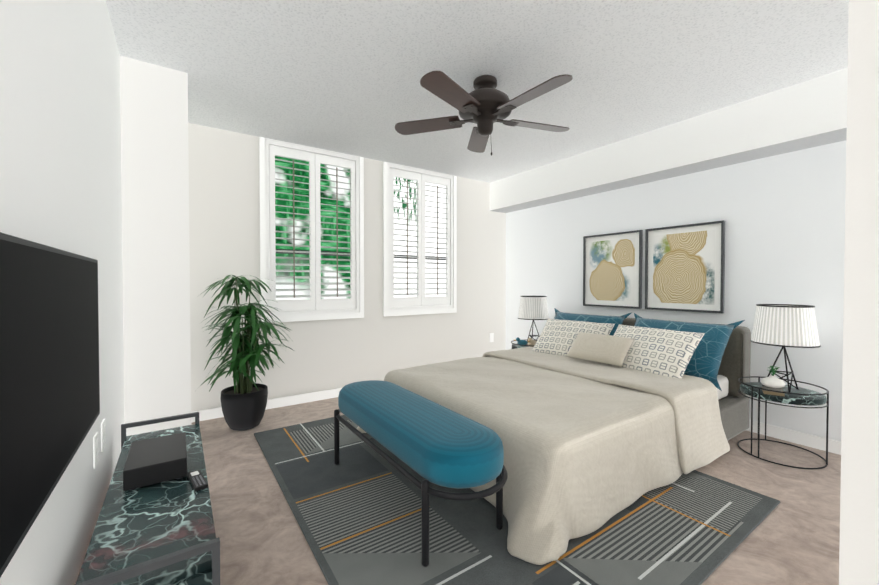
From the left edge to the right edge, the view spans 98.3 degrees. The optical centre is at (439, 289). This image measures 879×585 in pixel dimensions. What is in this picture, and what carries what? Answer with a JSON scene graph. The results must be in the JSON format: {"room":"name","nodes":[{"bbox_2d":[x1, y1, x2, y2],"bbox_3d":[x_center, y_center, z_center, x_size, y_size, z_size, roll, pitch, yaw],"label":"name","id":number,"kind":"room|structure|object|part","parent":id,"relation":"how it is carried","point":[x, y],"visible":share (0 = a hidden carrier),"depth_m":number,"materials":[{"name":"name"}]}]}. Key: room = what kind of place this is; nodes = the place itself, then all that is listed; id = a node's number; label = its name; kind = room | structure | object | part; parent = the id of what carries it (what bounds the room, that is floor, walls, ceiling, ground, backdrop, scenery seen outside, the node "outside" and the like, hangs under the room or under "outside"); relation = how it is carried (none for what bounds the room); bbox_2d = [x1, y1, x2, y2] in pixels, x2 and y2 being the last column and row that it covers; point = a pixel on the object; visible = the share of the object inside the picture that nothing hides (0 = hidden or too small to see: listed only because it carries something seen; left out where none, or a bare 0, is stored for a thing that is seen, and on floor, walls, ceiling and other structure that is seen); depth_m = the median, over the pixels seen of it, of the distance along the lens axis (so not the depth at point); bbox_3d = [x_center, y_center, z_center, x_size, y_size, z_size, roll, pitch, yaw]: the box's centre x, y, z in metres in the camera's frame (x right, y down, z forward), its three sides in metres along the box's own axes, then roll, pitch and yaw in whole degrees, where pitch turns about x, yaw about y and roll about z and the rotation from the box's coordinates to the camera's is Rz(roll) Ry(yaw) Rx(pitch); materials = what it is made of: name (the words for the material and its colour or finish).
{"room":"bedroom","nodes":[
{"label":"bedroom","id":0,"kind":"room"},
{"bbox_2d":[0,0,124,584],"bbox_3d":[-0.898,-0.091,0.751,0.100,2.440,5.360,-1,1,-34],"label":"wall","id":1,"kind":"structure","parent":0,"point":[60,151],"depth_m":1.12,"materials":[{"name":"paint"}]},
{"bbox_2d":[0,232,99,577],"bbox_3d":[-0.896,0.169,0.877,0.040,0.525,0.980,-1,1,-34],"label":"tv","id":2,"kind":"object","parent":1,"relation":"attached to","point":[49,373],"visible":1,"depth_m":0.74,"materials":[{"name":"black plastic"}]},
{"bbox_2d":[93,427,103,468],"bbox_3d":[-1.288,0.603,1.428,0.009,0.116,0.070,-1,1,-34],"label":"electrical outlet plate","id":3,"kind":"object","parent":1,"relation":"attached to","point":[96,445],"depth_m":1.42,"materials":[{"name":"white plastic"}]},
{"bbox_2d":[101,419,105,448],"bbox_3d":[-1.385,0.601,1.568,0.009,0.116,0.070,-1,1,-34],"label":"electrical outlet plate","id":4,"kind":"object","parent":1,"relation":"attached to","point":[103,424],"depth_m":1.57,"materials":[{"name":"white plastic"}]},
{"bbox_2d":[120,56,190,435],"bbox_3d":[-1.938,-0.122,2.639,0.323,2.440,0.870,-1,1,-34],"label":"column","id":5,"kind":"structure","parent":0,"point":[155,227],"depth_m":2.27,"materials":[{"name":"paint"}]},
{"bbox_2d":[188,123,505,411],"bbox_3d":[-0.617,-0.146,4.134,3.587,2.440,0.100,-1,1,-34],"label":"wall","id":6,"kind":"structure","parent":0,"point":[374,343],"depth_m":3.74,"materials":[{"name":"paint"}]},
{"bbox_2d":[192,388,341,421],"bbox_3d":[-0.585,1.033,4.107,3.547,0.085,0.012,-1,1,-34],"label":"baseboard","id":7,"kind":"structure","parent":6,"relation":"attached to","point":[213,413],"depth_m":3.53,"materials":[{"name":"white"}]},
{"bbox_2d":[259,137,363,322],"bbox_3d":[-1.207,-0.529,3.684,0.985,1.655,0.064,-1,1,-34],"label":"window","id":8,"kind":"structure","parent":6,"relation":"in","point":[310,315],"depth_m":3.59,"materials":[{"name":"white wood"}]},
{"bbox_2d":[269,144,355,311],"bbox_3d":[-1.207,-0.553,3.683,0.819,1.514,0.062,-1,1,-34],"label":"window shutters","id":9,"kind":"object","parent":8,"relation":"attached to","point":[315,301],"visible":0.98,"depth_m":3.66,"materials":[{"name":"white wood"}]},
{"bbox_2d":[293,160,294,297],"bbox_3d":[-1.354,-0.561,3.534,0.010,1.276,0.008,-1,1,-34],"label":"tilt rod","id":10,"kind":"object","parent":9,"relation":"attached to","point":[294,227],"depth_m":3.53,"materials":[{"name":"brown"}]},
{"bbox_2d":[336,167,337,296],"bbox_3d":[-1.014,-0.565,3.767,0.010,1.276,0.008,-1,1,-34],"label":"tilt rod","id":11,"kind":"object","parent":9,"relation":"attached to","point":[336,167],"depth_m":3.76,"materials":[{"name":"brown"}]},
{"bbox_2d":[276,249,349,255],"bbox_3d":[-1.243,-0.554,3.737,0.895,1.590,0.025,-1,1,-34],"label":"window rail","id":12,"kind":"object","parent":6,"relation":"in","point":[308,253],"depth_m":3.70,"materials":[{"name":"grey metal"}]},
{"bbox_2d":[383,161,456,315],"bbox_3d":[-0.212,-0.540,4.367,0.977,1.655,0.064,-1,1,-34],"label":"window","id":13,"kind":"structure","parent":6,"relation":"in","point":[388,310],"depth_m":4.30,"materials":[{"name":"white wood"}]},
{"bbox_2d":[390,168,449,306],"bbox_3d":[-0.212,-0.564,4.367,0.811,1.514,0.062,-1,1,-34],"label":"window shutters","id":14,"kind":"object","parent":13,"relation":"attached to","point":[420,299],"visible":0.98,"depth_m":4.34,"materials":[{"name":"white wood"}]},
{"bbox_2d":[407,180,407,294],"bbox_3d":[-0.357,-0.572,4.218,0.010,1.276,0.008,-1,1,-34],"label":"tilt rod","id":15,"kind":"object","parent":14,"relation":"attached to","point":[407,238],"depth_m":4.21,"materials":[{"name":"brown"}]},
{"bbox_2d":[437,185,437,294],"bbox_3d":[-0.021,-0.576,4.449,0.010,1.276,0.008,-1,1,-34],"label":"tilt rod","id":16,"kind":"object","parent":14,"relation":"attached to","point":[437,185],"depth_m":4.44,"materials":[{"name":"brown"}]},
{"bbox_2d":[394,254,445,259],"bbox_3d":[-0.248,-0.565,4.420,0.887,1.590,0.025,-1,1,-34],"label":"window rail","id":17,"kind":"object","parent":6,"relation":"in","point":[416,256],"depth_m":4.39,"materials":[{"name":"grey metal"}]},
{"bbox_2d":[490,333,493,341],"bbox_3d":[0.682,0.631,4.972,0.070,0.120,0.009,-1,1,-34],"label":"electrical outlet plate","id":18,"kind":"object","parent":6,"relation":"attached to","point":[491,334],"depth_m":4.97,"materials":[{"name":"white plastic"}]},
{"bbox_2d":[106,0,848,182],"bbox_3d":[0.706,-1.379,1.831,4.190,0.100,5.360,-1,1,-34],"label":"ceiling","id":19,"kind":"structure","parent":0,"point":[343,76],"depth_m":2.23,"materials":[{"name":"white paint"}]},
{"bbox_2d":[395,71,572,155],"bbox_3d":[0.325,-1.098,2.410,1.196,0.478,1.157,-1,1,-34],"label":"fan","id":20,"kind":"object","parent":19,"relation":"hanging from","point":[484,105],"visible":1,"depth_m":2.35,"materials":[{"name":"brown wood"}]},
{"bbox_3d":[0.301,-1.099,2.437,0.469,0.478,0.451,-1,1,-34],"label":"motor","id":21,"kind":"part","parent":20,"relation":"part of","materials":[{"name":"brown metal"}]},
{"bbox_2d":[191,397,840,584],"bbox_3d":[0.706,1.161,1.872,4.190,0.100,5.360,-1,1,-34],"label":"floor","id":22,"kind":"structure","parent":0,"point":[793,538],"depth_m":1.89,"materials":[{"name":"beige carpet"}]},
{"bbox_2d":[75,412,219,584],"bbox_3d":[-1.049,0.872,1.412,0.315,0.492,1.215,-1,1,-34],"label":"tv console","id":23,"kind":"object","parent":22,"relation":"on","point":[154,524],"visible":1,"depth_m":1.18,"materials":[{"name":"green stone"}]},
{"bbox_2d":[195,275,292,430],"bbox_3d":[-1.480,0.492,2.977,0.728,1.200,0.776,-1,1,-34],"label":"plant","id":24,"kind":"object","parent":22,"relation":"on","point":[243,399],"visible":1,"depth_m":2.91,"materials":[{"name":"green plant"}]},
{"bbox_3d":[-1.544,0.940,3.017,0.336,0.304,0.336,-1,1,-34],"label":"pot","id":25,"kind":"part","parent":24,"relation":"part of","materials":[{"name":"black ceramic"}]},
{"bbox_2d":[254,415,780,584],"bbox_3d":[0.185,1.095,2.417,2.110,0.014,2.530,-1,1,-34],"label":"rug","id":26,"kind":"object","parent":22,"relation":"on","point":[356,510],"visible":0.56,"depth_m":1.75,"materials":[{"name":"grey fabric"}]},
{"bbox_2d":[334,380,507,566],"bbox_3d":[-0.182,0.854,2.052,0.433,0.476,1.364,-1,1,-34],"label":"bench","id":27,"kind":"object","parent":26,"relation":"on","point":[433,442],"visible":1,"depth_m":1.68,"materials":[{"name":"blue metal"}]},
{"bbox_2d":[338,380,503,488],"bbox_3d":[-0.182,0.697,2.050,0.390,0.163,1.330,-1,1,-34],"label":"cushion","id":28,"kind":"object","parent":27,"relation":"on","point":[450,449],"depth_m":1.70,"materials":[{"name":"blue fabric"}]},
{"bbox_2d":[357,308,750,564],"bbox_3d":[0.868,0.648,2.892,2.528,0.861,1.868,-1,1,-34],"label":"bed","id":29,"kind":"object","parent":26,"relation":"on","point":[594,422],"visible":0.92,"depth_m":2.24,"materials":[{"name":"grey fabric"}]},
{"bbox_3d":[1.830,0.538,3.550,0.195,0.528,1.700,-1,1,-34],"label":"headboard","id":30,"kind":"part","parent":29,"relation":"part of","materials":[{"name":"grey fabric"}]},
{"bbox_2d":[511,296,548,348],"bbox_3d":[1.043,0.573,4.339,0.451,0.992,0.451,-1,1,-34],"label":"nightstand","id":31,"kind":"object","parent":22,"relation":"on","point":[533,308],"visible":0.58,"depth_m":4.21,"materials":[{"name":"fabric"}]},
{"bbox_2d":[737,304,828,468],"bbox_3d":[2.280,0.602,2.538,0.451,0.992,0.451,-1,1,-34],"label":"nightstand","id":32,"kind":"object","parent":22,"relation":"on","point":[783,326],"visible":1,"depth_m":2.44,"materials":[{"name":"stone"}]},
{"bbox_2d":[760,374,785,388],"bbox_3d":[2.173,0.600,2.477,0.122,0.078,0.124,-1,1,-34],"label":"vase","id":33,"kind":"object","parent":32,"relation":"on","point":[771,382],"depth_m":2.45,"materials":[{"name":"white ceramic"}]},
{"bbox_2d":[761,384,784,396],"bbox_3d":[2.171,0.657,2.476,0.156,0.034,0.138,-1,1,-34],"label":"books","id":34,"kind":"object","parent":32,"relation":"on","point":[776,391],"depth_m":2.43,"materials":[{"name":"brown paper"}]},
{"bbox_2d":[749,304,821,393],"bbox_3d":[2.308,0.390,2.547,0.354,0.568,0.354,-1,1,-34],"label":"lamp","id":35,"kind":"object","parent":32,"relation":"on","point":[782,325],"depth_m":2.45,"materials":[{"name":"white fabric"}]},
{"bbox_2d":[490,68,847,212],"bbox_3d":[1.796,-1.176,3.514,0.290,0.360,3.626,-1,1,-34],"label":"soffit beam","id":36,"kind":"structure","parent":0,"point":[810,113],"depth_m":2.96,"materials":[{"name":"paint"}]},
{"bbox_2d":[506,140,845,441],"bbox_3d":[2.391,-0.128,3.009,0.100,2.440,5.360,-1,1,-34],"label":"wall","id":37,"kind":"structure","parent":0,"point":[782,216],"depth_m":2.92,"materials":[{"name":"paint"}]},
{"bbox_2d":[583,230,642,308],"bbox_3d":[1.735,-0.191,3.850,0.028,0.745,0.620,-1,1,-34],"label":"picture","id":38,"kind":"object","parent":37,"relation":"attached to","point":[612,269],"visible":1,"depth_m":3.83,"materials":[{"name":"grey paper"}]},
{"bbox_2d":[645,220,724,312],"bbox_3d":[2.109,-0.182,3.306,0.028,0.745,0.620,-1,1,-34],"label":"picture","id":39,"kind":"object","parent":37,"relation":"attached to","point":[684,267],"visible":0.96,"depth_m":3.28,"materials":[{"name":"grey paper"}]},
{"bbox_2d":[746,420,840,454],"bbox_3d":[1.911,1.040,3.629,0.012,0.085,3.626,-1,1,-34],"label":"baseboard","id":40,"kind":"structure","parent":37,"relation":"attached to","point":[805,439],"depth_m":2.70,"materials":[{"name":"white"}]},
{"bbox_2d":[839,0,878,584],"bbox_3d":[1.697,-0.099,1.203,3.090,2.440,0.100,-1,1,-34],"label":"wall","id":41,"kind":"structure","parent":0,"point":[859,532],"depth_m":0.35,"materials":[{"name":"paint"}]},
{"label":"outside","id":42,"kind":"structure","parent":0,"visible":0},
{"bbox_2d":[275,156,349,299],"bbox_3d":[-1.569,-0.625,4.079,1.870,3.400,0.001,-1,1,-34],"label":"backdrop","id":43,"kind":"structure","parent":42,"point":[306,205],"depth_m":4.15,"materials":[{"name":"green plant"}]},
{"bbox_2d":[394,177,445,296],"bbox_3d":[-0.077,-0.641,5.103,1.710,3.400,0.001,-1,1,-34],"label":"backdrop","id":44,"kind":"structure","parent":42,"point":[411,206],"depth_m":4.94,"materials":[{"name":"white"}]}
]}

